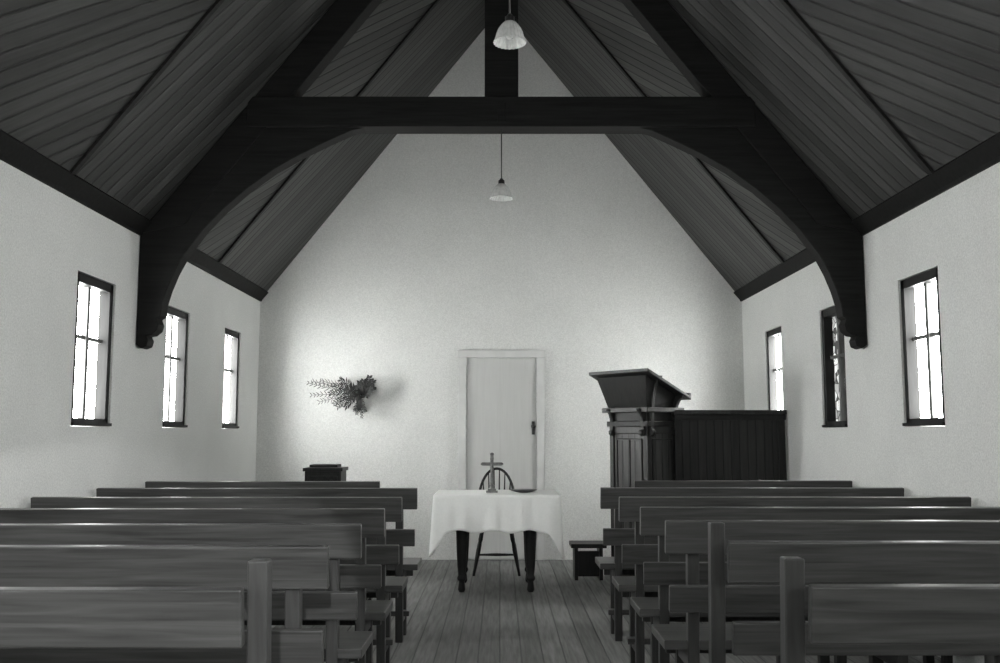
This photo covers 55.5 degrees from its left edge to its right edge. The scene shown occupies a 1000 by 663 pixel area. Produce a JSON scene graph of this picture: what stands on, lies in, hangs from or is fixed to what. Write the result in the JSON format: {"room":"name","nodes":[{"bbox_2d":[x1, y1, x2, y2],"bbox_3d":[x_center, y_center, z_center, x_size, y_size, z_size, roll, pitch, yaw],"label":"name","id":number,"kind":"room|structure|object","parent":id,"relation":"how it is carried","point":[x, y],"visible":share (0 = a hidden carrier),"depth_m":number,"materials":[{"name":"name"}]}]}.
{"room":"church","nodes":[
{"label":"church","id":0,"kind":"room"},
{"bbox_2d":[0,160,259,507],"bbox_3d":[-2.570,0.373,3.933,0.300,2.570,11.100,0,-6,0],"label":"wall","id":1,"kind":"structure","parent":0,"point":[48,237],"depth_m":5.70,"materials":[{"name":"white paint"}]},
{"bbox_2d":[71,272,113,425],"bbox_3d":[-2.458,0.120,5.669,0.104,0.882,0.532,0,-6,0],"label":"window","id":2,"kind":"structure","parent":1,"relation":"in","point":[94,303],"depth_m":5.81,"materials":[{"name":"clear glass"}]},
{"bbox_2d":[0,129,267,301],"bbox_3d":[-2.377,-0.940,4.072,0.084,0.105,11.080,0,-6,0],"label":"trim","id":3,"kind":"structure","parent":1,"relation":"attached to","point":[15,153],"depth_m":5.50,"materials":[{"name":"black wood"}]},
{"bbox_2d":[70,0,224,174],"bbox_3d":[-1.191,-2.313,5.355,2.358,2.972,0.040,0,-6,0],"label":"trim","id":4,"kind":"structure","parent":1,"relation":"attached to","point":[217,3],"depth_m":5.24,"materials":[{"name":"black wood"}]},
{"bbox_2d":[162,306,187,426],"bbox_3d":[-2.458,0.274,7.111,0.104,0.882,0.512,0,-6,0],"label":"window","id":5,"kind":"structure","parent":1,"relation":"in","point":[174,392],"depth_m":7.28,"materials":[{"name":"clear glass"}]},
{"bbox_2d":[222,328,238,427],"bbox_3d":[-2.458,0.428,8.568,0.104,0.882,0.502,0,-6,0],"label":"window","id":6,"kind":"structure","parent":1,"relation":"in","point":[231,346],"depth_m":8.74,"materials":[{"name":"white glass"}]},
{"bbox_2d":[218,0,439,263],"bbox_3d":[-1.191,-2.023,8.079,2.358,2.972,0.040,0,-6,0],"label":"trim","id":7,"kind":"structure","parent":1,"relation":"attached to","point":[433,5],"depth_m":8.02,"materials":[{"name":"black wood"}]},
{"bbox_2d":[0,0,999,290],"bbox_3d":[0.010,-2.461,4.234,4.980,3.130,11.100,0,-6,0],"label":"ceiling","id":8,"kind":"structure","parent":0,"point":[68,68],"depth_m":5.88,"materials":[{"name":"grey wood"}]},
{"bbox_2d":[136,0,866,349],"bbox_3d":[0.010,-1.770,6.551,4.852,3.792,0.176,0,-6,0],"label":"roof truss","id":9,"kind":"object","parent":8,"relation":"attached to","point":[278,128],"visible":0.99,"depth_m":6.44,"materials":[{"name":"black wood"}]},
{"bbox_2d":[490,130,512,201],"bbox_3d":[0.010,-1.140,6.487,0.159,0.480,0.159,0,-6,0],"label":"pendant lamp","id":10,"kind":"object","parent":9,"relation":"hanging from","point":[501,192],"visible":1,"depth_m":6.45,"materials":[{"name":"glass"}]},
{"bbox_3d":[0.010,-3.813,4.378,0.120,0.110,11.080,0,-6,0],"label":"trim","id":11,"kind":"structure","parent":8,"relation":"attached to","visible":0},
{"bbox_2d":[493,0,525,49],"bbox_3d":[0.045,-2.529,4.493,0.155,2.420,0.155,0,-6,0],"label":"pendant lamp","id":12,"kind":"object","parent":11,"relation":"hanging from","point":[509,35],"visible":1,"depth_m":4.36,"materials":[{"name":"glass"}]},
{"bbox_2d":[255,28,744,559],"bbox_3d":[0.010,-0.556,9.713,5.460,5.640,0.200,0,-6,0],"label":"wall","id":13,"kind":"structure","parent":0,"point":[417,266],"depth_m":9.58,"materials":[{"name":"paint"}]},
{"bbox_2d":[307,375,376,417],"bbox_3d":[-1.559,0.645,9.380,0.699,0.434,0.207,0,-6,0],"label":"dried flower arrangement","id":14,"kind":"object","parent":13,"relation":"attached to","point":[365,388],"visible":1,"depth_m":9.32,"materials":[{"name":"plant"}]},
{"bbox_2d":[458,350,544,559],"bbox_3d":[0.015,1.210,9.392,0.870,2.060,0.063,0,-6,0],"label":"door","id":15,"kind":"structure","parent":13,"relation":"in","point":[501,384],"depth_m":9.44,"materials":[{"name":"paint"}]},
{"bbox_2d":[244,560,940,662],"bbox_3d":[0.010,1.700,3.791,5.460,0.100,11.500,0,-6,0],"label":"floor","id":16,"kind":"structure","parent":0,"point":[565,619],"depth_m":6.20,"materials":[{"name":"grey wood"}]},
{"bbox_2d":[0,559,271,662],"bbox_3d":[-1.445,0.990,2.150,1.890,0.965,0.394,0,-6,0],"label":"pew","id":17,"kind":"object","parent":16,"relation":"on","point":[30,617],"visible":1,"depth_m":2.00,"materials":[{"name":"grey wood"}]},
{"bbox_2d":[0,545,328,662],"bbox_3d":[-1.445,1.097,2.903,1.890,0.913,0.394,0,-6,0],"label":"pew","id":18,"kind":"object","parent":16,"relation":"on","point":[295,568],"visible":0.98,"depth_m":2.76,"materials":[{"name":"grey wood"}]},
{"bbox_2d":[0,523,372,662],"bbox_3d":[-1.445,1.166,3.560,1.890,0.913,0.394,0,-6,0],"label":"pew","id":19,"kind":"object","parent":16,"relation":"on","point":[332,605],"visible":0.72,"depth_m":3.41,"materials":[{"name":"grey wood"}]},
{"bbox_2d":[0,508,392,662],"bbox_3d":[-1.445,1.240,4.256,1.890,0.913,0.394,0,-6,0],"label":"pew","id":20,"kind":"object","parent":16,"relation":"on","point":[360,575],"visible":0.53,"depth_m":4.11,"materials":[{"name":"grey wood"}]},
{"bbox_2d":[31,497,407,662],"bbox_3d":[-1.445,1.317,4.982,1.890,0.913,0.394,0,-6,0],"label":"pew","id":21,"kind":"object","parent":16,"relation":"on","point":[383,554],"visible":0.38,"depth_m":4.83,"materials":[{"name":"grey wood"}]},
{"bbox_2d":[96,488,421,642],"bbox_3d":[-1.440,1.401,5.767,1.900,0.913,0.394,0,-6,0],"label":"pew","id":22,"kind":"object","parent":16,"relation":"on","point":[399,536],"visible":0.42,"depth_m":5.62,"materials":[{"name":"grey wood"}]},
{"bbox_2d":[145,481,379,599],"bbox_3d":[-1.600,1.484,6.543,1.580,0.913,0.394,0,-6,0],"label":"pew","id":23,"kind":"object","parent":16,"relation":"on","point":[148,484],"visible":0.11,"depth_m":6.39,"materials":[{"name":"grey wood"}]},
{"bbox_2d":[303,464,347,480],"bbox_3d":[-1.560,1.667,8.466,0.350,0.955,0.351,0,-6,0],"label":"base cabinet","id":24,"kind":"object","parent":16,"relation":"on","point":[314,472],"visible":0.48,"depth_m":8.36,"materials":[{"name":"black wood"}]},
{"bbox_2d":[456,530,535,591],"bbox_3d":[-0.025,1.691,7.699,0.920,0.746,0.590,0,-6,0],"label":"table","id":25,"kind":"object","parent":16,"relation":"on","point":[462,537],"visible":0.44,"depth_m":7.43,"materials":[{"name":"black wood"}]},
{"bbox_2d":[429,490,564,558],"bbox_3d":[-0.025,1.556,7.713,1.080,0.498,0.746,0,-6,0],"label":"tablecloth","id":26,"kind":"object","parent":25,"relation":"on","point":[472,511],"visible":0.98,"depth_m":7.38,"materials":[{"name":"fabric"}]},
{"bbox_2d":[481,453,502,492],"bbox_3d":[-0.065,1.140,7.681,0.188,0.321,0.071,0,-6,0],"label":"crucifix","id":27,"kind":"object","parent":26,"relation":"on","point":[491,463],"visible":1,"depth_m":7.67,"materials":[{"name":"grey metal"}]},
{"bbox_2d":[510,489,536,492],"bbox_3d":[0.190,1.290,7.687,0.224,0.023,0.224,0,-6,0],"label":"plate","id":28,"kind":"object","parent":26,"relation":"on","point":[514,490],"visible":1,"depth_m":7.63,"materials":[{"name":"metal"}]},
{"bbox_2d":[472,467,520,575],"bbox_3d":[-0.030,1.688,8.496,0.422,0.925,0.414,0,-6,0],"label":"chair","id":29,"kind":"object","parent":16,"relation":"on","point":[480,539],"visible":0.57,"depth_m":8.34,"materials":[{"name":"black wood"}]},
{"bbox_2d":[569,541,606,579],"bbox_3d":[0.750,1.958,8.123,0.300,0.305,0.270,0,-6,0],"label":"step stool","id":30,"kind":"object","parent":16,"relation":"on","point":[584,564],"visible":0.86,"depth_m":8.03,"materials":[{"name":"black wood"}]},
{"bbox_2d":[589,368,786,575],"bbox_3d":[1.552,1.209,7.986,1.632,1.764,0.815,-2,-7,21],"label":"pulpit","id":31,"kind":"object","parent":16,"relation":"on","point":[652,438],"visible":0.59,"depth_m":8.04,"materials":[{"name":"black wood"}]},
{"bbox_2d":[634,480,851,486],"bbox_3d":[1.665,1.494,6.642,1.490,0.913,0.394,0,-6,0],"label":"pew","id":32,"kind":"object","parent":16,"relation":"on","point":[637,483],"visible":0.08,"depth_m":6.50,"materials":[{"name":"grey wood"}]},
{"bbox_2d":[595,487,903,640],"bbox_3d":[1.505,1.405,5.807,1.810,0.913,0.394,0,-6,0],"label":"pew","id":33,"kind":"object","parent":16,"relation":"on","point":[616,536],"visible":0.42,"depth_m":5.66,"materials":[{"name":"grey wood"}]},
{"bbox_2d":[612,497,970,662],"bbox_3d":[1.510,1.320,5.002,1.800,0.913,0.394,0,-6,0],"label":"pew","id":34,"kind":"object","parent":16,"relation":"on","point":[637,553],"visible":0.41,"depth_m":4.86,"materials":[{"name":"grey wood"}]},
{"bbox_2d":[630,507,999,662],"bbox_3d":[1.515,1.249,4.335,1.790,0.913,0.394,0,-6,0],"label":"pew","id":35,"kind":"object","parent":16,"relation":"on","point":[663,573],"visible":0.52,"depth_m":4.19,"materials":[{"name":"grey wood"}]},
{"bbox_2d":[651,520,999,662],"bbox_3d":[1.515,1.181,3.699,1.790,0.913,0.394,0,-6,0],"label":"pew","id":36,"kind":"object","parent":16,"relation":"on","point":[688,640],"visible":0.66,"depth_m":3.55,"materials":[{"name":"grey wood"}]},
{"bbox_2d":[708,522,999,662],"bbox_3d":[1.528,1.082,3.015,1.765,0.965,0.394,0,-6,0],"label":"pew","id":37,"kind":"object","parent":16,"relation":"on","point":[747,561],"visible":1,"depth_m":2.87,"materials":[{"name":"grey wood"}]},
{"bbox_2d":[780,556,999,662],"bbox_3d":[1.518,0.995,2.190,1.785,0.965,0.394,0,-6,0],"label":"pew","id":38,"kind":"object","parent":16,"relation":"on","point":[837,613],"visible":1,"depth_m":2.04,"materials":[{"name":"grey wood"}]},
{"bbox_2d":[742,162,999,662],"bbox_3d":[2.590,0.373,3.933,0.300,2.570,11.100,0,-6,0],"label":"wall","id":39,"kind":"structure","parent":0,"point":[956,231],"depth_m":5.77,"materials":[{"name":"white paint"}]},
{"bbox_2d":[563,0,783,262],"bbox_3d":[1.211,-2.023,8.079,2.358,2.972,0.040,0,-6,0],"label":"trim","id":40,"kind":"structure","parent":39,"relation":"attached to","point":[566,2],"depth_m":8.02,"materials":[{"name":"black wood"}]},
{"bbox_2d":[767,327,783,409],"bbox_3d":[2.478,0.415,8.443,0.104,0.882,0.492,0,-6,0],"label":"window","id":41,"kind":"structure","parent":39,"relation":"in","point":[774,337],"depth_m":8.62,"materials":[{"name":"white glass"}]},
{"bbox_2d":[821,306,847,426],"bbox_3d":[2.478,0.258,6.962,0.104,0.882,0.492,0,-6,0],"label":"window","id":42,"kind":"structure","parent":39,"relation":"in","point":[834,372],"depth_m":7.13,"materials":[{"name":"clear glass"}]},
{"bbox_2d":[779,0,933,174],"bbox_3d":[1.211,-2.313,5.355,2.358,2.972,0.040,0,-6,0],"label":"trim","id":43,"kind":"structure","parent":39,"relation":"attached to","point":[785,3],"depth_m":5.24,"materials":[{"name":"black wood"}]},
{"bbox_2d":[734,132,999,301],"bbox_3d":[2.397,-0.940,4.072,0.084,0.105,11.080,0,-6,0],"label":"trim","id":44,"kind":"structure","parent":39,"relation":"attached to","point":[986,154],"depth_m":5.54,"materials":[{"name":"black wood"}]},
{"bbox_2d":[900,267,944,425],"bbox_3d":[2.478,0.104,5.515,0.104,0.882,0.522,0,-6,0],"label":"window","id":45,"kind":"structure","parent":39,"relation":"in","point":[921,329],"depth_m":5.63,"materials":[{"name":"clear glass"}]}
]}

